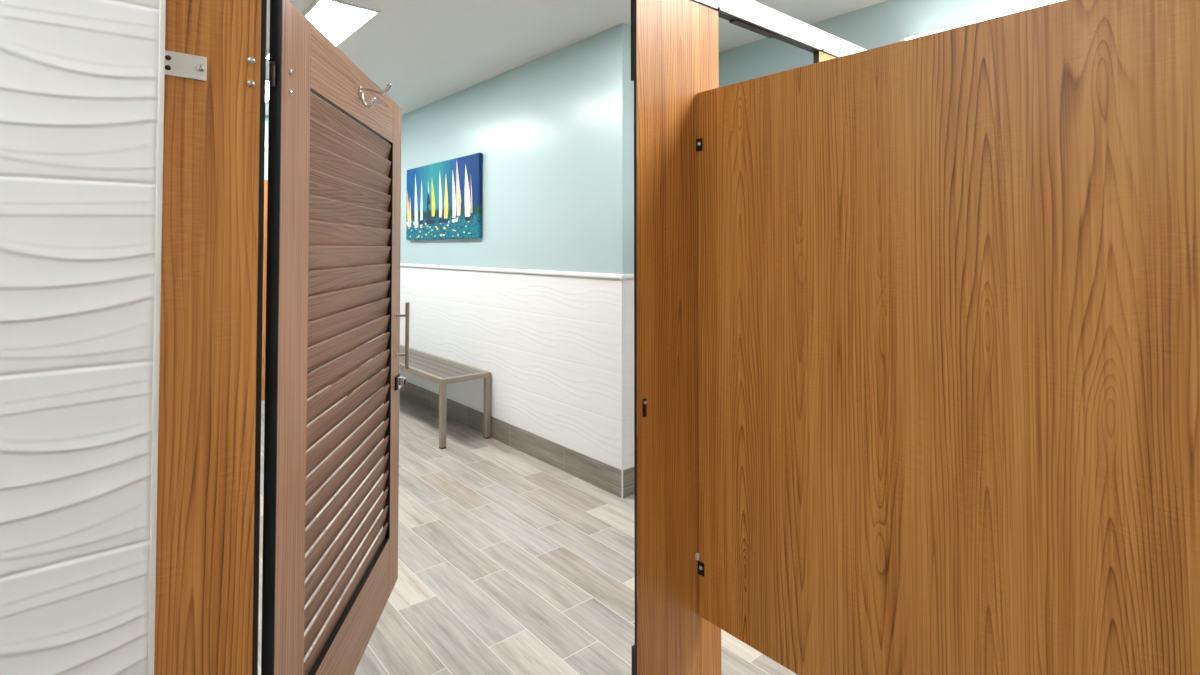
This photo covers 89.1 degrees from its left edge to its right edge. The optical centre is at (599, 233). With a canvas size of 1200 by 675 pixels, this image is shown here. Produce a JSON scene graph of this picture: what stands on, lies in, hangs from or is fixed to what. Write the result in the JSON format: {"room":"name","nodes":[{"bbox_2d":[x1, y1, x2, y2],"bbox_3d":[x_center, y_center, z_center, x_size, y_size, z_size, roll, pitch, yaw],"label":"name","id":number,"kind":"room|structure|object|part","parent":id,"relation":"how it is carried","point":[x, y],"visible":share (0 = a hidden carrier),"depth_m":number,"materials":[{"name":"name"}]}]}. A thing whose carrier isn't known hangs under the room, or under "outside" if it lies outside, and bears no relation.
{"room":"restroom stall","nodes":[
{"label":"restroom stall","id":0,"kind":"room"},
{"bbox_2d":[0,0,165,674],"bbox_3d":[-1.207,0.067,0.486,1.386,2.570,0.116,1,-2,-40],"label":"wall","id":1,"kind":"structure","parent":0,"point":[82,81],"depth_m":0.83,"materials":[{"name":"tile"}]},
{"bbox_3d":[-0.651,0.077,0.897,0.007,2.570,0.028,1,-2,-40],"label":"edge trim","id":2,"kind":"part","parent":1,"relation":"part of","materials":[{"name":"tile"}]},
{"bbox_2d":[264,115,367,371],"bbox_3d":[-3.750,0.181,5.155,3.530,2.570,0.120,1,-2,-40],"label":"wall","id":3,"kind":"structure","parent":0,"point":[266,116],"depth_m":5.66,"materials":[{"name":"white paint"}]},
{"bbox_2d":[400,23,633,273],"bbox_3d":[-0.808,0.180,5.121,0.920,2.570,3.970,1,-2,-40],"label":"wall","id":4,"kind":"structure","parent":0,"point":[553,133],"depth_m":3.87,"materials":[{"name":"teal paint"}]},
{"bbox_2d":[406,153,481,239],"bbox_3d":[-1.297,-0.264,4.968,0.037,0.627,1.310,1,-2,-40],"label":"painting","id":5,"kind":"object","parent":4,"relation":"attached to","point":[444,198],"visible":1,"depth_m":4.86,"materials":[{"name":"multicoloured paint"}]},
{"bbox_2d":[369,371,621,497],"bbox_3d":[-1.123,1.383,4.744,0.014,0.147,3.854,1,-2,-40],"label":"baseboard","id":6,"kind":"structure","parent":4,"relation":"attached to","point":[604,476],"depth_m":3.93,"materials":[{"name":"grey tile"}]},
{"bbox_2d":[367,267,633,498],"bbox_3d":[-0.816,0.879,5.011,0.812,1.168,3.862,1,-2,-40],"label":"wainscoting","id":7,"kind":"structure","parent":4,"relation":"attached to","point":[557,351],"depth_m":3.88,"materials":[{"name":"white tile"}]},
{"bbox_3d":[0.120,0.836,3.279,0.006,1.168,0.008,1,-2,-40],"label":"corner trim","id":8,"kind":"part","parent":7,"relation":"part of","materials":[{"name":"white ceramic"}]},
{"bbox_2d":[400,263,633,279],"bbox_3d":[-0.816,0.279,5.019,0.821,0.031,3.871,1,-2,-40],"label":"trim","id":9,"kind":"structure","parent":4,"relation":"attached to","point":[484,269],"depth_m":3.94,"materials":[{"name":"white ceramic"}]},
{"bbox_2d":[623,467,633,497],"bbox_3d":[0.427,1.353,3.532,0.806,0.147,0.014,1,-2,-40],"label":"baseboard","id":10,"kind":"structure","parent":4,"relation":"attached to","point":[628,474],"depth_m":3.29,"materials":[{"name":"grey tile"}]},
{"bbox_2d":[258,380,796,674],"bbox_3d":[-1.158,1.435,2.653,4.600,0.060,7.300,1,-2,-40],"label":"floor","id":11,"kind":"structure","parent":0,"point":[511,562],"depth_m":2.55,"materials":[{"name":"grey tile"}]},
{"bbox_2d":[154,0,266,674],"bbox_3d":[-0.611,0.348,0.958,0.145,2.030,0.034,1,-2,-40],"label":"pilaster","id":12,"kind":"object","parent":11,"relation":"on","point":[208,536],"visible":0.92,"depth_m":0.95,"materials":[{"name":"brown wood"}]},
{"bbox_2d":[261,0,409,674],"bbox_3d":[-0.551,0.323,1.448,0.095,1.440,0.869,0,-1,-5],"label":"door","id":13,"kind":"structure","parent":12,"relation":"attached to","point":[334,196],"depth_m":1.28,"materials":[{"name":"brown wood"}]},
{"bbox_3d":[-0.590,0.958,1.448,0.019,0.170,0.623,0,-1,-5],"label":"rail","id":14,"kind":"part","parent":13,"relation":"part of","materials":[{"name":"brown wood"}]},
{"bbox_3d":[-0.590,-0.334,1.479,0.019,0.126,0.623,0,-1,-5],"label":"rail","id":15,"kind":"part","parent":13,"relation":"part of","materials":[{"name":"brown wood"}]},
{"bbox_3d":[-0.606,0.451,1.843,0.004,0.036,0.038,0,-1,-5],"label":"latch plate","id":16,"kind":"part","parent":13,"relation":"part of","materials":[{"name":"silver metal"}]},
{"bbox_3d":[-0.597,0.447,1.844,0.014,0.024,0.025,0,-1,-5],"label":"latch knob","id":17,"kind":"part","parent":13,"relation":"part of","materials":[{"name":"silver metal"}]},
{"bbox_3d":[-0.582,0.309,1.841,0.012,0.200,0.012,0,-1,-5],"label":"pull handle","id":18,"kind":"part","parent":13,"relation":"part of","materials":[{"name":"silver metal"}]},
{"bbox_2d":[261,180,267,399],"bbox_3d":[-2.700,0.532,3.741,1.620,1.800,0.019,1,-2,-40],"label":"partition panel","id":19,"kind":"object","parent":11,"relation":"on","point":[265,181],"visible":0.02,"depth_m":4.11,"materials":[{"name":"brown wood"}]},
{"bbox_2d":[347,343,490,448],"bbox_3d":[-1.530,1.230,4.917,0.376,0.462,1.910,1,-2,-40],"label":"bench","id":20,"kind":"object","parent":11,"relation":"on","point":[442,371],"visible":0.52,"depth_m":4.30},
{"bbox_3d":[-1.530,1.017,4.922,0.376,0.036,1.910,1,-2,-40],"label":"seat frame","id":21,"kind":"part","parent":20,"relation":"part of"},
{"bbox_3d":[-1.055,1.205,4.093,0.038,0.454,0.038,1,-2,-40],"label":"leg","id":22,"kind":"part","parent":20,"relation":"part of","materials":[{"name":"grey metal"}]},
{"bbox_3d":[-0.797,1.211,4.311,0.038,0.454,0.038,1,-2,-40],"label":"leg","id":23,"kind":"part","parent":20,"relation":"part of","materials":[{"name":"grey metal"}]},
{"bbox_2d":[631,0,720,674],"bbox_3d":[0.214,0.366,1.656,0.331,2.030,0.033,1,-2,-40],"label":"pilaster","id":24,"kind":"object","parent":11,"relation":"on","point":[675,54],"visible":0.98,"depth_m":1.62,"materials":[{"name":"brown wood"}]},
{"bbox_2d":[695,0,1199,674],"bbox_3d":[0.841,0.312,1.017,0.040,1.443,1.779,1,-2,-40],"label":"partition panel","id":25,"kind":"object","parent":24,"relation":"attached to","point":[949,280],"visible":1,"depth_m":1.18,"materials":[{"name":"brown wood"}]},
{"bbox_2d":[813,51,835,63],"bbox_3d":[0.879,0.379,2.220,0.312,2.030,0.028,1,-2,-40],"label":"pilaster","id":26,"kind":"object","parent":11,"relation":"on","point":[818,56],"visible":0.1,"depth_m":2.15,"materials":[{"name":"brown wood"}]},
{"bbox_2d":[265,0,886,115],"bbox_3d":[-1.158,-1.194,2.717,4.600,0.060,7.300,1,-2,-40],"label":"ceiling","id":27,"kind":"structure","parent":0,"point":[429,51],"depth_m":3.50,"materials":[{"name":"paint"}]},
{"bbox_2d":[265,79,268,103],"bbox_3d":[-2.818,-1.104,4.913,0.308,0.012,1.228,1,-2,-40],"label":"recessed light","id":28,"kind":"object","parent":27,"relation":"in","point":[267,80],"visible":0.02,"depth_m":4.79,"materials":[{"name":"white ceramic"}]},
{"bbox_2d":[266,0,380,58],"bbox_3d":[-1.653,-1.138,3.542,0.298,0.012,1.248,1,-2,-40],"label":"recessed light","id":29,"kind":"object","parent":27,"relation":"in","point":[338,20],"visible":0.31,"depth_m":3.23,"materials":[{"name":"white plastic"}]},
{"bbox_2d":[690,0,865,57],"bbox_3d":[0.456,-0.680,1.888,2.942,0.084,0.039,1,-2,-40],"label":"headrail","id":30,"kind":"object","parent":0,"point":[751,15],"visible":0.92,"depth_m":1.97,"materials":[{"name":"metal"}]},
{"bbox_2d":[719,0,1052,86],"bbox_3d":[1.834,0.119,2.615,0.120,2.570,3.270,1,-2,-40],"label":"wall","id":31,"kind":"structure","parent":0,"point":[884,23],"depth_m":3.09,"materials":[{"name":"teal paint"}]},
{"bbox_2d":[899,0,1062,41],"bbox_3d":[2.024,-0.905,2.244,0.100,0.080,1.780,1,-2,-40],"label":"wall light","id":32,"kind":"object","parent":31,"relation":"attached to","point":[1053,1],"visible":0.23,"depth_m":2.63,"materials":[{"name":"white ceramic"}]}
]}

